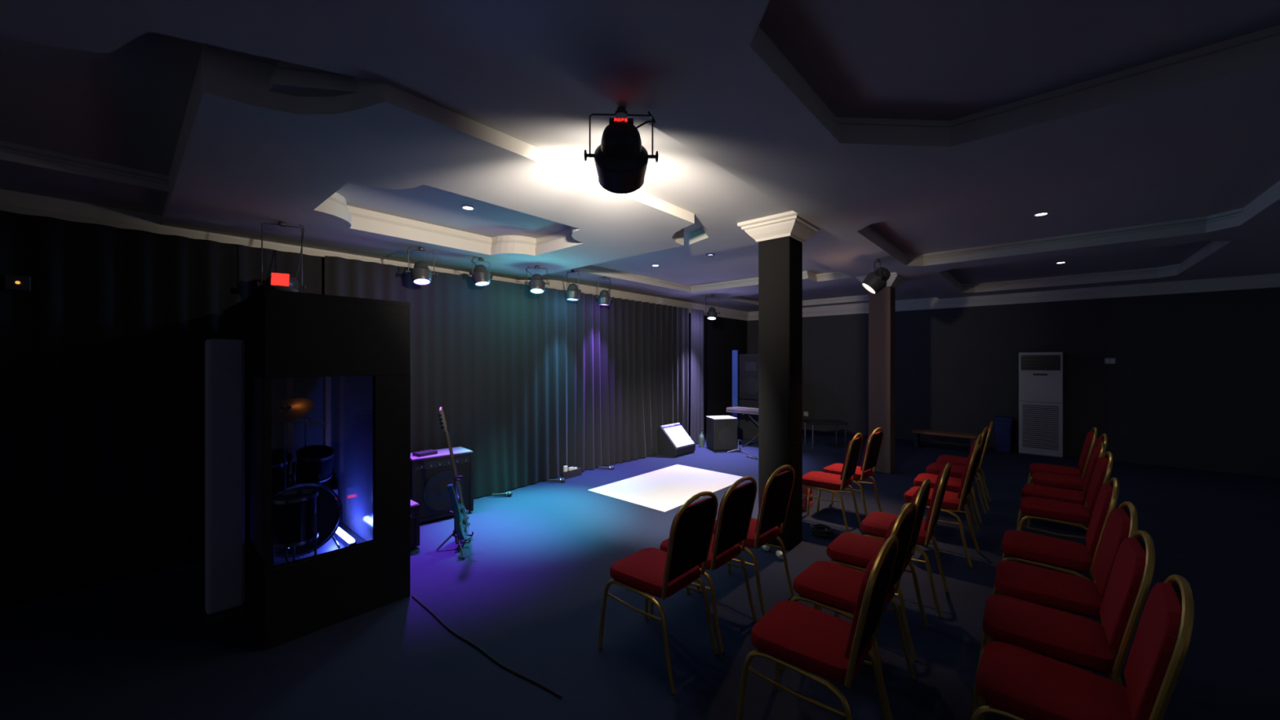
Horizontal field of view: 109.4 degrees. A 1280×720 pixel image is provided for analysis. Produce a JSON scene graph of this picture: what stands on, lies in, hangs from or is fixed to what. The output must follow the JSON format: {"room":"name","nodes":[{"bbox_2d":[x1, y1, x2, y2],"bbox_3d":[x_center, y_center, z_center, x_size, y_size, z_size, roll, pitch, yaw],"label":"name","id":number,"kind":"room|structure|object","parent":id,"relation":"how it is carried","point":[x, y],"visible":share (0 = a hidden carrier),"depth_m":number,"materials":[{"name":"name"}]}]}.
{"room":"small concert hall","nodes":[
{"label":"small concert hall","id":0,"kind":"room"},
{"bbox_2d":[0,0,1279,311],"bbox_3d":[1.819,-1.220,3.565,9.200,0.200,13.150,0,0,41],"label":"ceiling","id":1,"kind":"structure","parent":0,"point":[111,82],"depth_m":2.35,"materials":[{"name":"white paint"}]},
{"bbox_2d":[0,60,357,191],"bbox_3d":[-3.073,-1.260,1.590,2.660,0.120,3.359,0,0,41],"label":"trim","id":2,"kind":"structure","parent":1,"relation":"attached to","point":[287,73],"depth_m":2.81,"materials":[{"name":"beige paint"}]},
{"bbox_2d":[257,221,306,292],"bbox_3d":[-2.896,-0.801,3.674,0.261,0.639,0.257,0,0,14],"label":"light","id":3,"kind":"object","parent":1,"relation":"hanging from","point":[278,282],"visible":0.82,"depth_m":3.60,"materials":[{"name":"black paint"}]},
{"bbox_2d":[404,246,437,285],"bbox_3d":[-2.162,-0.934,4.492,0.199,0.372,0.265,0,0,22],"label":"light","id":4,"kind":"object","parent":1,"relation":"hanging from","point":[420,273],"visible":1,"depth_m":4.44,"materials":[{"name":"black paint"}]},
{"bbox_2d":[162,44,694,245],"bbox_3d":[-1.618,-1.220,3.982,3.440,0.200,3.440,0,0,41],"label":"trim","id":5,"kind":"structure","parent":1,"relation":"attached to","point":[220,73],"depth_m":2.06,"materials":[{"name":"beige paint"}]},
{"bbox_2d":[314,192,582,255],"bbox_3d":[-1.487,-1.220,3.866,1.520,0.200,2.050,0,0,41],"label":"trim","id":6,"kind":"structure","parent":1,"relation":"attached to","point":[360,219],"depth_m":4.43,"materials":[{"name":"beige paint"}]},
{"bbox_2d":[461,205,475,209],"bbox_3d":[-1.486,-1.315,3.919,0.110,0.009,0.110,0,0,41],"label":"recessed light","id":7,"kind":"object","parent":1,"relation":"in","point":[465,207],"visible":1,"depth_m":3.92,"materials":[{"name":"white paint"}]},
{"bbox_2d":[469,257,493,286],"bbox_3d":[-1.742,-0.968,4.973,0.199,0.304,0.261,0,0,-4],"label":"light","id":8,"kind":"object","parent":1,"relation":"hanging from","point":[481,277],"visible":1,"depth_m":4.91,"materials":[{"name":"black paint"}]},
{"bbox_2d":[524,265,549,293],"bbox_3d":[-1.222,-0.957,5.380,0.206,0.325,0.256,0,0,41],"label":"light","id":9,"kind":"object","parent":1,"relation":"hanging from","point":[536,285],"visible":1,"depth_m":5.33,"materials":[{"name":"black paint"}]},
{"bbox_2d":[564,269,581,300],"bbox_3d":[-0.893,-0.998,6.024,0.195,0.404,0.267,0,0,-18],"label":"light","id":10,"kind":"object","parent":1,"relation":"hanging from","point":[572,292],"visible":1,"depth_m":5.96,"materials":[{"name":"black paint"}]},
{"bbox_2d":[595,275,612,305],"bbox_3d":[-0.511,-0.993,6.501,0.267,0.414,0.195,0,0,-18],"label":"light","id":11,"kind":"object","parent":1,"relation":"hanging from","point":[604,299],"visible":1,"depth_m":6.44,"materials":[{"name":"black paint"}]},
{"bbox_2d":[583,106,657,194],"bbox_3d":[-0.082,-0.975,2.114,0.310,0.380,0.296,0,0,41],"label":"spotlight","id":12,"kind":"object","parent":1,"relation":"hanging from","point":[620,159],"visible":1,"depth_m":2.04,"materials":[{"name":"black paint"}]},
{"bbox_2d":[571,228,852,292],"bbox_3d":[0.804,-1.260,5.972,2.660,0.120,4.039,0,0,41],"label":"trim","id":13,"kind":"structure","parent":1,"relation":"attached to","point":[699,235],"depth_m":6.93,"materials":[{"name":"beige paint"}]},
{"bbox_2d":[704,294,719,319],"bbox_3d":[1.326,-0.971,8.366,0.280,0.457,0.201,0,0,41],"label":"light","id":14,"kind":"object","parent":1,"relation":"hanging from","point":[712,314],"visible":1,"depth_m":8.33,"materials":[{"name":"black paint"}]},
{"bbox_2d":[728,294,868,306],"bbox_3d":[3.289,-1.260,8.773,2.550,0.120,2.350,0,0,41],"label":"trim","id":15,"kind":"structure","parent":1,"relation":"attached to","point":[865,297],"depth_m":9.53,"materials":[{"name":"beige paint"}]},
{"bbox_2d":[862,258,890,293],"bbox_3d":[2.734,-0.965,5.257,0.288,0.399,0.279,0,0,-34],"label":"spotlight","id":16,"kind":"object","parent":1,"relation":"hanging from","point":[874,282],"visible":1,"depth_m":5.17,"materials":[{"name":"black paint"}]},
{"bbox_2d":[749,24,1279,146],"bbox_3d":[1.682,-1.242,1.229,2.560,0.155,1.940,0,0,41],"label":"trim","id":17,"kind":"structure","parent":1,"relation":"attached to","point":[1260,48],"depth_m":2.11,"materials":[{"name":"beige paint"}]},
{"bbox_2d":[1033,212,1048,216],"bbox_3d":[3.618,-1.315,4.089,0.110,0.009,0.110,0,0,41],"label":"recessed light","id":18,"kind":"object","parent":1,"relation":"in","point":[1039,214],"visible":1,"depth_m":4.09,"materials":[{"name":"white paint"}]},
{"bbox_2d":[857,180,1279,266],"bbox_3d":[3.580,-1.242,4.016,2.590,0.155,2.370,0,0,41],"label":"trim","id":19,"kind":"structure","parent":1,"relation":"attached to","point":[1236,217],"depth_m":4.59,"materials":[{"name":"beige paint"}]},
{"bbox_2d":[939,240,1231,292],"bbox_3d":[5.675,-1.242,6.128,2.470,0.155,2.750,0,0,41],"label":"trim","id":20,"kind":"structure","parent":1,"relation":"attached to","point":[1174,269],"depth_m":6.83,"materials":[{"name":"beige paint"}]},
{"bbox_2d":[0,425,1279,719],"bbox_3d":[1.809,1.660,3.440,9.650,0.120,13.550,0,0,41],"label":"floor","id":21,"kind":"structure","parent":0,"point":[528,587],"depth_m":2.67,"materials":[{"name":"blue carpet"}]},
{"bbox_2d":[0,209,324,608],"bbox_3d":[-4.222,0.314,2.781,0.062,2.548,3.972,0,0,41],"label":"drape","id":22,"kind":"object","parent":21,"relation":"on","point":[102,362],"visible":0.57,"depth_m":3.22,"materials":[{"name":"black fabric"}]},
{"bbox_2d":[4,274,31,291],"bbox_3d":[-4.029,-0.500,2.937,0.044,0.100,0.100,0,0,41],"label":"wall sensor","id":23,"kind":"object","parent":22,"relation":"attached to","point":[12,282],"visible":1,"depth_m":2.93,"materials":[{"name":"black plastic"}]},
{"bbox_2d":[202,338,247,629],"bbox_3d":[-2.587,0.735,2.826,0.220,1.730,0.185,0,0,41],"label":"acoustic panel","id":24,"kind":"object","parent":21,"relation":"on","point":[224,358],"visible":1,"depth_m":2.80,"materials":[{"name":"grey fabric"}]},
{"bbox_2d":[222,288,410,649],"bbox_3d":[-2.432,0.605,3.333,1.660,1.990,0.770,0,0,41],"label":"booth","id":25,"kind":"object","parent":21,"relation":"on","point":[350,357],"visible":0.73,"depth_m":2.87,"materials":[{"name":"black wood"}]},
{"bbox_2d":[274,522,365,565],"bbox_3d":[-2.446,1.500,3.339,1.570,0.200,0.680,0,0,41],"label":"drum riser","id":26,"kind":"object","parent":21,"relation":"on","point":[330,545],"visible":0.02,"depth_m":3.39,"materials":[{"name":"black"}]},
{"bbox_2d":[271,398,314,562],"bbox_3d":[-2.421,0.834,3.093,0.312,1.125,0.314,0,0,41],"label":"cymbal stand","id":27,"kind":"object","parent":26,"relation":"on","point":[286,411],"visible":0.79,"depth_m":3.08,"materials":[{"name":"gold metal"}]},
{"bbox_2d":[271,488,318,566],"bbox_3d":[-2.130,1.111,2.790,0.249,0.563,0.243,0,0,41],"label":"floor tom","id":28,"kind":"object","parent":26,"relation":"on","point":[294,513],"depth_m":2.71,"materials":[{"name":"black metal"}]},
{"bbox_2d":[271,444,342,558],"bbox_3d":[-2.513,1.023,3.291,0.405,0.750,0.504,0,0,41],"label":"drum kit","id":29,"kind":"object","parent":26,"relation":"on","point":[313,466],"visible":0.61,"depth_m":3.28,"materials":[{"name":"black lacquered wood"},{"name":"plastic drumhead"},{"name":"chrome"}]},
{"bbox_2d":[288,417,327,486],"bbox_3d":[-2.743,0.927,3.719,0.294,0.938,0.292,0,0,41],"label":"cymbal stand","id":30,"kind":"object","parent":26,"relation":"on","point":[305,420],"visible":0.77,"depth_m":3.74,"materials":[{"name":"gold metal"}]},
{"bbox_2d":[326,486,337,498],"bbox_3d":[-2.645,1.250,3.875,0.103,0.300,0.090,0,0,41],"label":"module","id":31,"kind":"object","parent":26,"relation":"on","point":[335,489],"visible":0.21,"depth_m":3.87,"materials":[{"name":"black plastic"}]},
{"bbox_2d":[333,527,356,546],"bbox_3d":[-2.309,1.362,3.518,0.500,0.076,0.050,0,0,41],"label":"led light bar","id":32,"kind":"object","parent":26,"relation":"on","point":[342,536],"visible":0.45,"depth_m":3.43,"materials":[{"name":"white plastic"}]},
{"bbox_2d":[410,499,419,548],"bbox_3d":[-2.094,1.411,3.815,0.287,0.378,0.360,0,0,41],"label":"amplifier","id":33,"kind":"object","parent":21,"relation":"on","point":[415,507],"visible":0.2,"depth_m":3.83,"materials":[{"name":"fabric"}]},
{"bbox_2d":[410,518,415,543],"bbox_3d":[-2.004,1.445,3.736,0.008,0.200,0.290,0,0,41],"label":"grille","id":34,"kind":"object","parent":33,"relation":"attached to","point":[412,520],"depth_m":3.83,"materials":[{"name":"fabric"}]},
{"bbox_2d":[410,446,473,523],"bbox_3d":[-2.075,1.276,4.666,0.600,0.648,0.347,0,0,-42],"label":"amplifier","id":35,"kind":"object","parent":21,"relation":"on","point":[431,475],"visible":0.77,"depth_m":4.52,"materials":[{"name":"fabric"}]},
{"bbox_2d":[412,448,437,457],"bbox_3d":[-2.156,0.928,4.551,0.120,0.047,0.200,0,0,34],"label":"effects pedal","id":36,"kind":"object","parent":35,"relation":"on","point":[429,451],"visible":1,"depth_m":4.51,"materials":[{"name":"black plastic"}]},
{"bbox_2d":[415,462,470,519],"bbox_3d":[-1.974,1.310,4.555,0.530,0.470,0.008,0,0,-43],"label":"grille","id":37,"kind":"object","parent":35,"relation":"attached to","point":[432,494],"depth_m":4.52,"materials":[{"name":"fabric"}]},
{"bbox_2d":[435,475,473,558],"bbox_3d":[-1.580,1.299,3.845,0.266,0.593,0.475,0,0,-11],"label":"guitar stand","id":38,"kind":"object","parent":21,"relation":"on","point":[454,534],"visible":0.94,"depth_m":3.85,"materials":[{"name":"black paint"}]},
{"bbox_2d":[438,407,470,540],"bbox_3d":[-1.619,0.978,3.954,0.240,1.140,0.332,0,0,-7],"label":"bass guitar","id":39,"kind":"object","parent":38,"relation":"on","point":[461,518],"visible":0.98,"depth_m":3.90,"materials":[{"name":"teal paint"}]},
{"bbox_2d":[411,595,562,697],"bbox_3d":[-0.969,1.593,2.585,1.483,0.012,0.058,0,0,38],"label":"cable","id":40,"kind":"object","parent":21,"relation":"on","point":[444,624],"visible":1,"depth_m":2.43,"materials":[{"name":"black rubber"}]},
{"bbox_2d":[484,491,512,497],"bbox_3d":[-1.690,1.572,5.301,0.384,0.055,0.057,0,0,-6],"label":"microphone","id":41,"kind":"object","parent":21,"relation":"on","point":[509,493],"visible":1,"depth_m":5.29,"materials":[{"name":"black plastic"}]},
{"bbox_2d":[324,255,688,497],"bbox_3d":[-0.962,0.314,6.292,0.148,2.548,5.750,0,0,41],"label":"stage curtain","id":42,"kind":"object","parent":21,"relation":"on","point":[526,382],"visible":0.8,"depth_m":5.82,"materials":[{"name":"black fabric"}]},
{"bbox_2d":[539,478,565,482],"bbox_3d":[-1.169,1.572,5.933,0.384,0.055,0.057,0,0,0],"label":"microphone","id":43,"kind":"object","parent":21,"relation":"on","point":[562,480],"visible":0.99,"depth_m":5.91,"materials":[{"name":"black plastic"}]},
{"bbox_2d":[561,465,581,479],"bbox_3d":[-0.930,1.512,6.190,0.044,0.175,0.320,0,0,41],"label":"power strip","id":44,"kind":"object","parent":21,"relation":"on","point":[572,472],"visible":0.94,"depth_m":6.15,"materials":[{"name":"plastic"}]},
{"bbox_2d":[563,465,567,471],"bbox_3d":[-1.002,1.462,6.101,0.034,0.075,0.050,0,0,41],"label":"socket","id":45,"kind":"object","parent":44,"relation":"attached to","point":[565,468],"depth_m":6.09,"materials":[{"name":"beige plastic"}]},
{"bbox_2d":[596,465,614,469],"bbox_3d":[-0.565,1.572,6.640,0.384,0.055,0.057,0,0,6],"label":"microphone","id":46,"kind":"object","parent":21,"relation":"on","point":[611,467],"visible":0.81,"depth_m":6.61,"materials":[{"name":"black plastic"}]},
{"bbox_2d":[598,491,718,693],"bbox_3d":[0.107,1.137,2.482,0.555,0.927,0.411,0,0,41],"label":"banquet chair","id":47,"kind":"object","parent":21,"relation":"on","point":[655,571],"visible":1,"depth_m":2.36,"materials":[{"name":"red fabric"}]},
{"bbox_2d":[587,464,742,511],"bbox_3d":[0.415,1.595,5.842,1.200,0.008,1.820,0,0,41],"label":"floor mat","id":48,"kind":"object","parent":21,"relation":"on","point":[665,489],"visible":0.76,"depth_m":5.72,"materials":[{"name":"white fabric"}]},
{"bbox_2d":[657,422,695,457],"bbox_3d":[0.619,1.356,7.771,0.429,0.489,0.550,0,0,41],"label":"floor monitor","id":49,"kind":"object","parent":21,"relation":"on","point":[673,441],"visible":0.98,"depth_m":7.64,"materials":[{"name":"white paint"}]},
{"bbox_2d":[663,425,693,448],"bbox_3d":[0.667,1.300,7.728,0.289,0.289,0.500,0,0,41],"label":"grille","id":50,"kind":"object","parent":49,"relation":"attached to","point":[674,436],"depth_m":7.66,"materials":[{"name":"paint"}]},
{"bbox_2d":[690,308,703,444],"bbox_3d":[1.101,0.314,8.640,0.028,2.548,0.480,0,0,41],"label":"curtain","id":51,"kind":"object","parent":21,"relation":"on","point":[696,315],"visible":0.94,"depth_m":8.63,"materials":[{"name":"grey fabric"}]},
{"bbox_2d":[698,428,704,447],"bbox_3d":[1.133,1.435,8.344,0.098,0.330,0.100,0,0,41],"label":"bottle","id":52,"kind":"object","parent":21,"relation":"on","point":[701,438],"visible":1,"depth_m":8.31,"materials":[{"name":"grey glass"}]},
{"bbox_2d":[649,475,757,653],"bbox_3d":[0.397,1.137,2.786,0.555,0.927,0.411,0,0,41],"label":"banquet chair","id":53,"kind":"object","parent":21,"relation":"on","point":[736,505],"visible":0.67,"depth_m":2.61,"materials":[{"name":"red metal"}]},
{"bbox_2d":[706,415,737,451],"bbox_3d":[1.472,1.314,8.158,0.440,0.572,0.416,0,0,-12],"label":"loudspeaker","id":54,"kind":"object","parent":21,"relation":"on","point":[721,430],"visible":0.96,"depth_m":7.98,"materials":[{"name":"white paint"}]},
{"bbox_2d":[716,422,735,448],"bbox_3d":[1.514,1.320,7.968,0.360,0.440,0.010,0,0,-12],"label":"grille","id":55,"kind":"object","parent":54,"relation":"attached to","point":[726,431],"depth_m":7.96,"materials":[{"name":"fabric"}]},
{"bbox_2d":[732,350,738,438],"bbox_3d":[1.947,0.700,9.279,0.150,1.800,0.060,0,0,41],"label":"board","id":56,"kind":"object","parent":21,"relation":"on","point":[735,353],"visible":0.69,"depth_m":9.26,"materials":[{"name":"blue plastic"}]},
{"bbox_2d":[727,439,747,453],"bbox_3d":[1.743,1.489,7.853,0.335,0.219,0.350,0,0,41],"label":"microphone stand","id":57,"kind":"object","parent":21,"relation":"on","point":[738,447],"visible":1,"depth_m":7.84,"materials":[{"name":"silver metal"}]},
{"bbox_2d":[696,464,795,616],"bbox_3d":[0.726,1.137,3.082,0.555,0.927,0.411,0,0,43],"label":"banquet chair","id":58,"kind":"object","parent":21,"relation":"on","point":[775,496],"visible":0.66,"depth_m":2.90,"materials":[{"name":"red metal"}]},
{"bbox_2d":[738,354,758,440],"bbox_3d":[2.360,0.740,9.202,0.540,1.720,0.490,0,0,41],"label":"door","id":59,"kind":"structure","parent":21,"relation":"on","point":[748,363],"depth_m":9.06,"materials":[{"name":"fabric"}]},
{"bbox_2d":[739,355,758,397],"bbox_3d":[2.207,0.330,9.029,0.480,0.820,0.010,0,0,41],"label":"grille","id":60,"kind":"object","parent":59,"relation":"attached to","point":[748,365],"depth_m":9.05,"materials":[{"name":"fabric"}]},
{"bbox_2d":[739,401,758,438],"bbox_3d":[2.207,1.195,9.029,0.480,0.710,0.010,0,0,41],"label":"grille","id":61,"kind":"object","parent":59,"relation":"attached to","point":[748,428],"depth_m":9.05,"materials":[{"name":"fabric"}]},
{"bbox_2d":[742,413,758,447],"bbox_3d":[2.238,1.294,8.234,0.688,0.613,0.320,0,0,41],"label":"keyboard stand","id":62,"kind":"object","parent":21,"relation":"on","point":[756,423],"visible":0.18,"depth_m":8.37,"materials":[{"name":"black paint"}]},
{"bbox_2d":[726,405,803,416],"bbox_3d":[2.237,0.934,8.233,1.360,0.102,0.303,0,0,41],"label":"keyboard","id":63,"kind":"object","parent":62,"relation":"on","point":[744,410],"visible":0.42,"depth_m":8.37,"materials":[{"name":"black plastic"}]},
{"bbox_2d":[746,455,757,459],"bbox_3d":[1.823,1.583,7.373,0.040,0.034,0.220,0,0,-28],"label":"pedal","id":64,"kind":"object","parent":21,"relation":"on","point":[748,456],"visible":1,"depth_m":7.34,"materials":[{"name":"black plastic"}]},
{"bbox_2d":[761,545,769,551],"bbox_3d":[1.051,1.571,3.849,0.056,0.055,0.152,0,0,-7],"label":"plug","id":65,"kind":"object","parent":21,"relation":"on","point":[765,548],"visible":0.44,"depth_m":3.78,"materials":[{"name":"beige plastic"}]},
{"bbox_2d":[771,550,783,559],"bbox_3d":[1.124,1.571,3.691,0.056,0.055,0.152,0,0,-7],"label":"plug","id":66,"kind":"object","parent":21,"relation":"on","point":[779,553],"visible":0.87,"depth_m":3.63,"materials":[{"name":"beige plastic"}]},
{"bbox_2d":[737,210,821,550],"bbox_3d":[1.237,0.201,3.990,0.545,2.799,0.545,0,0,41],"label":"column","id":67,"kind":"structure","parent":21,"relation":"on","point":[780,237],"depth_m":3.88,"materials":[{"name":"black paint"}]},
{"bbox_2d":[802,487,813,511],"bbox_3d":[1.737,1.475,4.952,0.232,0.250,0.272,0,0,33],"label":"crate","id":68,"kind":"object","parent":21,"relation":"on","point":[805,490],"visible":0.25,"depth_m":4.80,"materials":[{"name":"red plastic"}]},
{"bbox_2d":[736,535,898,719],"bbox_3d":[0.740,1.137,1.883,0.555,0.927,0.411,0,0,41],"label":"banquet chair","id":69,"kind":"object","parent":21,"relation":"on","point":[803,639],"visible":1,"depth_m":1.78,"materials":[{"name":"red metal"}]},
{"bbox_2d":[809,524,834,537],"bbox_3d":[1.655,1.544,4.136,0.212,0.109,0.225,0,0,41],"label":"cable coil","id":70,"kind":"object","parent":21,"relation":"on","point":[828,532],"visible":1,"depth_m":4.09,"materials":[{"name":"black rubber"}]},
{"bbox_2d":[803,419,848,448],"bbox_3d":[3.450,1.370,8.457,0.660,0.460,0.440,0,0,0],"label":"table","id":71,"kind":"object","parent":21,"relation":"on","point":[814,422],"visible":1,"depth_m":8.28,"materials":[{"name":"black plastic"}]},
{"bbox_2d":[802,432,862,532],"bbox_3d":[1.811,1.137,4.354,0.555,0.927,0.411,0,0,40],"label":"banquet chair","id":72,"kind":"object","parent":21,"relation":"on","point":[817,480],"visible":0.87,"depth_m":4.23,"materials":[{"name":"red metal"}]},
{"bbox_2d":[780,502,916,719],"bbox_3d":[1.064,1.137,2.303,0.555,0.927,0.411,0,0,43],"label":"banquet chair","id":73,"kind":"object","parent":21,"relation":"on","point":[832,586],"visible":0.64,"depth_m":2.23,"materials":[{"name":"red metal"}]},
{"bbox_2d":[816,427,883,516],"bbox_3d":[2.185,1.137,4.702,0.555,0.927,0.411,0,0,44],"label":"banquet chair","id":74,"kind":"object","parent":21,"relation":"on","point":[873,443],"visible":0.77,"depth_m":4.55,"materials":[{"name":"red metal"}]},
{"bbox_2d":[817,479,930,660],"bbox_3d":[1.407,1.137,2.721,0.555,0.927,0.411,0,0,41],"label":"banquet chair","id":75,"kind":"object","parent":21,"relation":"on","point":[849,549],"visible":0.64,"depth_m":2.65,"materials":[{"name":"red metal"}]},
{"bbox_2d":[856,272,906,474],"bbox_3d":[3.496,0.201,6.551,0.545,2.799,0.545,0,0,41],"label":"column","id":76,"kind":"structure","parent":21,"relation":"on","point":[882,304],"depth_m":6.44,"materials":[{"name":"beige paint"}]},
{"bbox_2d":[854,462,951,617],"bbox_3d":[1.808,1.137,3.128,0.555,0.927,0.411,0,0,40],"label":"banquet chair","id":77,"kind":"object","parent":21,"relation":"on","point":[876,525],"visible":0.77,"depth_m":2.95,"materials":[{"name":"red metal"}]},
{"bbox_2d":[901,444,981,567],"bbox_3d":[2.509,1.137,3.801,0.555,0.927,0.411,0,0,43],"label":"banquet chair","id":78,"kind":"object","parent":21,"relation":"on","point":[952,502],"visible":0.71,"depth_m":3.61,"materials":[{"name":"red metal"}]},
{"bbox_2d":[911,428,978,451],"bbox_3d":[5.454,1.450,8.126,0.960,0.300,0.320,0,0,41],"label":"bench","id":79,"kind":"object","parent":21,"relation":"on","point":[917,433],"visible":0.85,"depth_m":8.12,"materials":[{"name":"black paint"}]},
{"bbox_2d":[913,434,982,542],"bbox_3d":[2.871,1.137,4.270,0.555,0.927,0.411,0,0,41],"label":"banquet chair","id":80,"kind":"object","parent":21,"relation":"on","point":[953,484],"visible":0.35,"depth_m":4.22,"materials":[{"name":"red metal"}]},
{"bbox_2d":[925,426,988,523],"bbox_3d":[3.288,1.137,4.741,0.555,0.927,0.411,0,0,43],"label":"banquet chair","id":81,"kind":"object","parent":21,"relation":"on","point":[957,471],"visible":0.45,"depth_m":4.67,"materials":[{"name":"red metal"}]},
{"bbox_2d":[936,421,993,510],"bbox_3d":[3.654,1.137,5.140,0.555,0.927,0.411,0,0,40],"label":"banquet chair","id":82,"kind":"object","parent":21,"relation":"on","point":[953,460],"visible":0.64,"depth_m":5.04,"materials":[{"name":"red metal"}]},
{"bbox_2d":[992,415,1013,453],"bbox_3d":[6.331,1.295,7.911,0.262,0.610,0.262,0,0,41],"label":"storage bin","id":83,"kind":"object","parent":21,"relation":"on","point":[1002,424],"visible":1,"depth_m":7.83,"materials":[{"name":"blue plastic"}]},
{"bbox_2d":[1017,351,1063,458],"bbox_3d":[6.733,0.735,7.625,0.570,1.730,0.336,0,0,41],"label":"air conditioner","id":84,"kind":"object","parent":21,"relation":"on","point":[1040,373],"visible":1,"depth_m":7.50,"materials":[{"name":"white plastic"},{"name":"black plastic"}]},
{"bbox_2d":[1021,355,1060,370],"bbox_3d":[6.631,0.045,7.510,0.490,0.250,0.013,0,0,41],"label":"air vent","id":85,"kind":"object","parent":84,"relation":"attached to","point":[1028,362],"depth_m":7.50,"materials":[{"name":"black plastic"}]},
{"bbox_2d":[998,477,1119,595],"bbox_3d":[2.510,1.137,2.760,0.555,0.927,0.411,0,0,43],"label":"banquet chair","id":86,"kind":"object","parent":21,"relation":"on","point":[1055,553],"visible":0.66,"depth_m":2.65,"materials":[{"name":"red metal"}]},
{"bbox_2d":[1015,442,1105,530],"bbox_3d":[3.575,1.137,3.873,0.555,0.927,0.411,0,0,43],"label":"banquet chair","id":87,"kind":"object","parent":21,"relation":"on","point":[1028,490],"visible":0.48,"depth_m":3.77,"materials":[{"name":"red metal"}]},
{"bbox_2d":[1026,426,1097,512],"bbox_3d":[4.360,1.137,4.715,0.555,0.927,0.411,0,0,41],"label":"banquet chair","id":88,"kind":"object","parent":21,"relation":"on","point":[1091,437],"visible":0.57,"depth_m":4.59,"materials":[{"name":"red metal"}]},
{"bbox_2d":[986,501,1137,685],"bbox_3d":[2.106,1.137,2.304,0.555,0.927,0.411,0,0,40],"label":"banquet chair","id":89,"kind":"object","parent":21,"relation":"on","point":[1064,592],"visible":0.69,"depth_m":2.21,"materials":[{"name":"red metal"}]},
{"bbox_2d":[970,530,1155,719],"bbox_3d":[1.767,1.137,1.935,0.555,0.927,0.411,0,0,41],"label":"banquet chair","id":90,"kind":"object","parent":21,"relation":"on","point":[1066,637],"visible":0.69,"depth_m":1.82,"materials":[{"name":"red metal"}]},
{"bbox_2d":[1013,451,1113,561],"bbox_3d":[3.244,1.137,3.499,0.555,0.927,0.411,0,0,41],"label":"banquet chair","id":91,"kind":"object","parent":21,"relation":"on","point":[1034,508],"visible":0.67,"depth_m":3.40,"materials":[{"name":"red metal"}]},
{"bbox_2d":[1026,433,1107,527],"bbox_3d":[4.051,1.137,4.321,0.555,0.927,0.411,0,0,41],"label":"banquet chair","id":92,"kind":"object","parent":21,"relation":"on","point":[1054,480],"visible":0.4,"depth_m":4.25,"materials":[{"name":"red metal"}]},
{"bbox_2d":[970,574,1194,719],"bbox_3d":[1.470,1.137,1.569,0.555,0.927,0.411,0,0,43],"label":"banquet chair","id":93,"kind":"object","parent":21,"relation":"on","point":[1020,683],"visible":1,"depth_m":1.48,"materials":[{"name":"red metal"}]},
{"bbox_2d":[688,313,746,435],"bbox_3d":[-1.617,0.090,6.638,0.120,3.020,13.200,0,0,41],"label":"wall","id":94,"kind":"structure","parent":0,"point":[722,335],"depth_m":10.40,"materials":[{"name":"black paint"}]},
{"bbox_2d":[0,189,748,320],"bbox_3d":[-1.592,-1.093,6.516,0.080,0.215,13.050,0,0,41],"label":"trim","id":95,"kind":"structure","parent":94,"relation":"attached to","point":[19,202],"depth_m":3.80,"materials":[{"name":"beige paint"}]},
{"bbox_2d":[746,287,1279,478],"bbox_3d":[6.168,0.090,8.443,9.150,3.020,0.120,0,0,41],"label":"wall","id":96,"kind":"structure","parent":0,"point":[1193,380],"depth_m":7.26,"materials":[{"name":"grey paint"}]},
{"bbox_2d":[747,273,1279,320],"bbox_3d":[6.101,-1.093,8.368,9.150,0.215,0.080,0,0,41],"label":"trim","id":97,"kind":"structure","parent":96,"relation":"attached to","point":[1264,281],"depth_m":7.46,"materials":[{"name":"beige paint"}]},
{"bbox_2d":[1104,358,1115,364],"bbox_3d":[7.464,0.015,7.199,0.120,0.090,0.014,0,0,41],"label":"light switch","id":98,"kind":"object","parent":96,"relation":"attached to","point":[1107,361],"visible":1,"depth_m":7.20,"materials":[{"name":"white paint"}]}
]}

